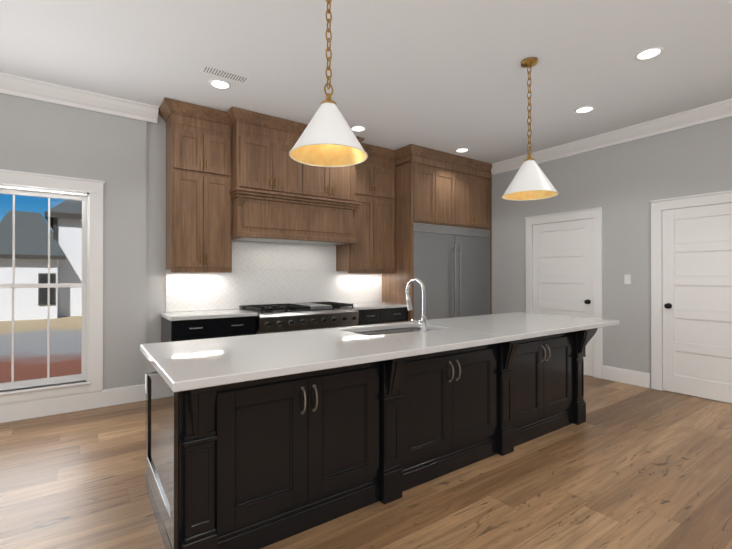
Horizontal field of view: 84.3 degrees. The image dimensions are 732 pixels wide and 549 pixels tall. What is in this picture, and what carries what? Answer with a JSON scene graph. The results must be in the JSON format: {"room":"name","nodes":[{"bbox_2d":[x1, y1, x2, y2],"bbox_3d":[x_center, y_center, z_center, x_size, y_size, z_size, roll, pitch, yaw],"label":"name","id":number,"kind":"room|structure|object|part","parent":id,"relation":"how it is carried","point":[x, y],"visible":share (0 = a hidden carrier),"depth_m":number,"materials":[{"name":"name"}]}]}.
{"room":"kitchen","nodes":[
{"label":"kitchen","id":0,"kind":"room"},
{"bbox_2d":[0,93,369,391],"bbox_3d":[-2.017,-0.221,4.600,9.180,3.090,0.180,0,0,-35],"label":"wall","id":1,"kind":"structure","parent":0,"point":[124,158],"depth_m":4.13,"materials":[{"name":"grey paint"}]},
{"bbox_2d":[0,169,104,403],"bbox_3d":[-3.239,0.108,3.709,1.411,2.085,0.225,0,0,-35],"label":"window","id":2,"kind":"structure","parent":1,"relation":"in","point":[91,190],"depth_m":3.95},
{"bbox_3d":[-3.268,0.131,3.750,1.117,1.840,0.075,0,0,-35],"label":"window sash","id":3,"kind":"part","parent":2,"relation":"part of","materials":[{"name":"white wood"}]},
{"bbox_2d":[0,72,158,123],"bbox_3d":[-3.898,-1.696,3.105,4.135,0.150,0.105,0,0,-35],"label":"crown molding","id":4,"kind":"structure","parent":1,"relation":"attached to","point":[25,87],"depth_m":3.88,"materials":[{"name":"white wood"}]},
{"bbox_2d":[166,117,209,268],"bbox_3d":[-1.929,-0.817,4.376,0.373,1.520,0.348,0,0,-35],"label":"upper cabinet","id":5,"kind":"object","parent":1,"relation":"attached to","point":[187,142],"depth_m":4.24,"materials":[{"name":"brown wood"}]},
{"bbox_2d":[210,125,233,272],"bbox_3d":[-1.732,-0.816,4.515,0.374,1.520,0.348,0,0,-35],"label":"upper cabinet","id":6,"kind":"object","parent":1,"relation":"attached to","point":[221,239],"depth_m":4.41,"materials":[{"name":"brown wood"}]},
{"bbox_2d":[230,125,281,196],"bbox_3d":[-1.339,-1.248,4.689,0.466,0.655,0.518,0,0,-35],"label":"upper cabinet","id":7,"kind":"object","parent":1,"relation":"attached to","point":[235,174],"depth_m":4.48,"materials":[{"name":"brown wood"}]},
{"bbox_2d":[166,241,381,311],"bbox_3d":[-0.972,0.004,5.253,2.953,0.811,0.010,0,0,-35],"label":"tile backsplash","id":8,"kind":"structure","parent":1,"relation":"attached to","point":[262,273],"depth_m":5.10,"materials":[{"name":"white tile"}]},
{"bbox_2d":[230,193,357,244],"bbox_3d":[-0.898,-0.658,4.993,1.530,0.407,0.526,0,0,-35],"label":"range hood","id":9,"kind":"object","parent":1,"relation":"attached to","point":[251,214],"depth_m":4.69,"materials":[{"name":"brown wood"}]},
{"bbox_2d":[278,137,309,200],"bbox_3d":[-1.052,-1.248,4.891,0.502,0.655,0.518,0,0,-35],"label":"upper cabinet","id":10,"kind":"object","parent":1,"relation":"attached to","point":[295,175],"depth_m":4.72,"materials":[{"name":"brown wood"}]},
{"bbox_2d":[306,165,333,200],"bbox_3d":[-0.749,-1.247,5.105,0.502,0.655,0.518,0,0,-35],"label":"upper cabinet","id":11,"kind":"object","parent":1,"relation":"attached to","point":[321,178],"depth_m":4.93,"materials":[{"name":"brown wood"}]},
{"bbox_2d":[0,365,649,422],"bbox_3d":[0.324,1.227,1.143,9.030,0.170,8.220,0,0,-35],"label":"baseboard","id":12,"kind":"structure","parent":1,"relation":"attached to","point":[22,410],"depth_m":3.97,"materials":[{"name":"white wood"}]},
{"bbox_2d":[330,164,357,204],"bbox_3d":[-0.461,-1.246,5.307,0.466,0.655,0.518,0,0,-35],"label":"upper cabinet","id":13,"kind":"object","parent":1,"relation":"attached to","point":[346,177],"depth_m":5.14,"materials":[{"name":"brown wood"}]},
{"bbox_2d":[334,157,377,272],"bbox_3d":[-0.129,-0.812,5.644,0.466,1.520,0.348,0,0,-35],"label":"upper cabinet","id":14,"kind":"object","parent":1,"relation":"attached to","point":[360,256],"depth_m":5.54,"materials":[{"name":"brown wood"}]},
{"bbox_2d":[378,161,397,272],"bbox_3d":[0.144,-0.812,5.836,0.466,1.520,0.348,0,0,-35],"label":"upper cabinet","id":15,"kind":"object","parent":1,"relation":"attached to","point":[387,173],"depth_m":5.75,"materials":[{"name":"brown wood"}]},
{"bbox_2d":[398,161,441,228],"bbox_3d":[0.660,-1.149,6.000,0.486,0.845,0.678,0,0,-35],"label":"upper cabinet","id":16,"kind":"object","parent":1,"relation":"attached to","point":[419,182],"depth_m":5.71,"materials":[{"name":"brown wood"}]},
{"bbox_2d":[442,165,457,226],"bbox_3d":[0.972,-1.148,6.219,0.541,0.845,0.678,0,0,-35],"label":"upper cabinet","id":17,"kind":"object","parent":1,"relation":"attached to","point":[449,176],"depth_m":6.00,"materials":[{"name":"brown wood"}]},
{"bbox_2d":[458,169,477,228],"bbox_3d":[1.306,-1.147,6.455,0.540,0.845,0.678,0,0,-35],"label":"upper cabinet","id":18,"kind":"object","parent":1,"relation":"attached to","point":[467,182],"depth_m":6.23,"materials":[{"name":"brown wood"}]},
{"bbox_2d":[478,173,489,229],"bbox_3d":[1.618,-1.146,6.675,0.487,0.845,0.678,0,0,-35],"label":"upper cabinet","id":19,"kind":"object","parent":1,"relation":"attached to","point":[483,181],"depth_m":6.45,"materials":[{"name":"brown wood"}]},
{"bbox_2d":[0,375,731,548],"bbox_3d":[0.342,1.342,1.247,9.180,0.060,8.370,0,0,-35],"label":"floor","id":20,"kind":"structure","parent":0,"point":[627,466],"depth_m":2.47,"materials":[{"name":"brown wood"}]},
{"bbox_2d":[161,318,223,342],"bbox_3d":[-1.841,0.883,4.263,0.486,0.880,0.623,0,0,-35],"label":"base cabinet","id":21,"kind":"object","parent":20,"relation":"on","point":[189,325],"depth_m":4.03,"materials":[{"name":"black wood"}]},
{"bbox_2d":[160,310,257,321],"bbox_3d":[-1.694,0.425,4.350,0.852,0.036,0.653,0,0,-35],"label":"countertop","id":22,"kind":"structure","parent":21,"relation":"on","point":[179,316],"depth_m":4.21,"materials":[{"name":"white stone"}]},
{"bbox_2d":[224,318,255,336],"bbox_3d":[-1.552,0.884,4.466,0.484,0.880,0.623,0,0,-35],"label":"base cabinet","id":23,"kind":"object","parent":20,"relation":"on","point":[232,326],"depth_m":4.25,"materials":[{"name":"black wood"}]},
{"bbox_2d":[239,301,358,333],"bbox_3d":[-0.794,0.845,4.910,1.256,0.960,0.747,0,0,-35],"label":"range","id":24,"kind":"object","parent":20,"relation":"on","point":[282,317],"visible":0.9,"depth_m":4.67,"materials":[{"name":"silver metal"}]},
{"bbox_2d":[344,306,387,325],"bbox_3d":[-0.111,0.888,5.482,0.514,0.880,0.623,0,0,-35],"label":"base cabinet","id":25,"kind":"object","parent":20,"relation":"on","point":[366,317],"depth_m":5.24,"materials":[{"name":"black wood"}]},
{"bbox_2d":[348,302,406,309],"bbox_3d":[0.054,0.430,5.581,0.896,0.036,0.653,0,0,-35],"label":"countertop","id":26,"kind":"structure","parent":25,"relation":"on","point":[372,305],"depth_m":5.37,"materials":[{"name":"white stone"}]},
{"bbox_2d":[145,326,606,548],"bbox_3d":[0.433,0.896,3.117,3.659,0.845,1.057,0,0,-35],"label":"kitchen island","id":27,"kind":"object","parent":20,"relation":"on","point":[258,441],"depth_m":2.21,"materials":[{"name":"black wood"}]},
{"bbox_2d":[140,312,618,393],"bbox_3d":[0.502,0.454,3.167,3.870,0.040,1.100,0,0,-35],"label":"island countertop","id":28,"kind":"structure","parent":27,"relation":"on","point":[199,364],"depth_m":2.42,"materials":[{"name":"white stone"}]},
{"bbox_2d":[388,306,407,322],"bbox_3d":[0.202,0.888,5.702,0.513,0.880,0.623,0,0,-35],"label":"base cabinet","id":29,"kind":"object","parent":20,"relation":"on","point":[400,314],"depth_m":5.49,"materials":[{"name":"black wood"}]},
{"bbox_2d":[414,222,489,320],"bbox_3d":[1.161,0.303,6.302,1.654,2.053,0.731,0,0,-35],"label":"refrigerator","id":30,"kind":"object","parent":20,"relation":"on","point":[452,268],"visible":0.58,"depth_m":5.99,"materials":[{"name":"silver metal"}]},
{"bbox_2d":[0,0,731,163],"bbox_3d":[0.324,-1.838,1.153,9.330,0.120,8.520,0,0,-35],"label":"ceiling","id":31,"kind":"structure","parent":0,"point":[449,76],"depth_m":3.33,"materials":[{"name":"paint"}]},
{"bbox_2d":[209,79,230,89],"bbox_3d":[-1.355,-1.764,3.760,0.195,0.007,0.195,0,0,10],"label":"recessed light","id":32,"kind":"object","parent":31,"relation":"in","point":[216,83],"depth_m":3.76,"materials":[{"name":"white plastic"}]},
{"bbox_2d":[200,64,249,83],"bbox_3d":[-1.241,-1.764,3.574,0.400,0.006,0.150,0,0,-35],"label":"ceiling vent","id":33,"kind":"object","parent":31,"relation":"in","point":[222,73],"visible":1,"depth_m":3.56,"materials":[{"name":"grey metal"}]},
{"bbox_2d":[289,0,367,166],"bbox_3d":[-0.208,-1.214,2.257,0.437,1.116,0.437,0,0,-35],"label":"pendant light","id":34,"kind":"object","parent":31,"relation":"hanging from","point":[327,138],"visible":1,"depth_m":2.24,"materials":[{"name":"white metal"}]},
{"bbox_2d":[351,126,365,131],"bbox_3d":[-0.096,-1.760,4.892,0.195,0.007,0.195,0,0,10],"label":"recessed light","id":35,"kind":"object","parent":31,"relation":"in","point":[354,128],"depth_m":4.88,"materials":[{"name":"white plastic"}]},
{"bbox_2d":[455,148,468,152],"bbox_3d":[1.360,-1.757,5.727,0.195,0.007,0.195,0,0,10],"label":"recessed light","id":36,"kind":"object","parent":31,"relation":"in","point":[460,150],"depth_m":5.73,"materials":[{"name":"white plastic"}]},
{"bbox_2d":[502,57,557,200],"bbox_3d":[1.356,-1.211,3.359,0.437,1.116,0.437,0,0,-35],"label":"pendant light","id":37,"kind":"object","parent":31,"relation":"hanging from","point":[530,181],"visible":1,"depth_m":3.31,"materials":[{"name":"white metal"}]},
{"bbox_2d":[574,106,594,113],"bbox_3d":[2.339,-1.762,4.332,0.195,0.007,0.195,0,0,10],"label":"recessed light","id":38,"kind":"object","parent":31,"relation":"in","point":[585,109],"depth_m":4.32,"materials":[{"name":"white plastic"}]},
{"bbox_2d":[634,47,663,60],"bbox_3d":[2.265,-1.765,3.240,0.195,0.007,0.195,0,0,10],"label":"recessed light","id":39,"kind":"object","parent":31,"relation":"in","point":[649,53],"depth_m":3.23,"materials":[{"name":"white plastic"}]},
{"bbox_2d":[492,116,731,403],"bbox_3d":[4.076,-0.224,3.792,0.150,3.090,8.220,0,0,-35],"label":"wall","id":40,"kind":"structure","parent":0,"point":[623,184],"depth_m":4.97,"materials":[{"name":"grey paint"}]},
{"bbox_2d":[533,218,592,375],"bbox_3d":[2.676,0.296,5.578,0.075,2.047,0.859,0,0,-35],"label":"door","id":41,"kind":"structure","parent":40,"relation":"in","point":[562,268],"depth_m":5.55,"materials":[{"name":"white wood"}]},
{"bbox_2d":[524,207,602,378],"bbox_3d":[2.692,0.237,5.590,0.036,2.180,1.101,0,0,-35],"label":"door frame","id":42,"kind":"structure","parent":40,"relation":"attached to","point":[595,214],"depth_m":5.23,"materials":[{"name":"white wood"}]},
{"bbox_2d":[491,98,731,174],"bbox_3d":[4.136,-1.695,3.491,0.105,0.150,7.410,0,0,-35],"label":"crown molding","id":43,"kind":"structure","parent":40,"relation":"attached to","point":[722,109],"depth_m":4.86,"materials":[{"name":"white wood"}]},
{"bbox_2d":[624,274,630,283],"bbox_3d":[3.179,0.058,4.921,0.010,0.115,0.070,0,0,-35],"label":"switch plate","id":44,"kind":"object","parent":40,"relation":"attached to","point":[627,279],"depth_m":4.92,"materials":[{"name":"white plastic"}]},
{"bbox_2d":[649,190,731,390],"bbox_3d":[3.626,0.233,4.264,0.036,2.180,1.101,0,0,-35],"label":"door frame","id":45,"kind":"structure","parent":40,"relation":"attached to","point":[660,205],"depth_m":4.64,"materials":[{"name":"white wood"}]},
{"bbox_2d":[662,203,731,402],"bbox_3d":[3.610,0.291,4.253,0.075,2.047,0.859,0,0,-35],"label":"door","id":46,"kind":"structure","parent":40,"relation":"in","point":[697,291],"depth_m":4.36,"materials":[{"name":"white wood"}]},
{"label":"outside","id":47,"kind":"structure","parent":0,"visible":0},
{"bbox_2d":[0,316,81,382],"bbox_3d":[-35.954,2.099,51.031,120.000,0.100,114.820,0,0,-35],"label":"ground","id":48,"kind":"structure","parent":47,"point":[27,333],"depth_m":10.41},
{"bbox_2d":[0,200,81,320],"bbox_3d":[-15.229,-1.357,21.173,6.330,6.600,8.130,0,0,-35],"label":"house","id":49,"kind":"structure","parent":48,"relation":"on","point":[37,262],"depth_m":17.78,"materials":[{"name":"grey"}]}
]}

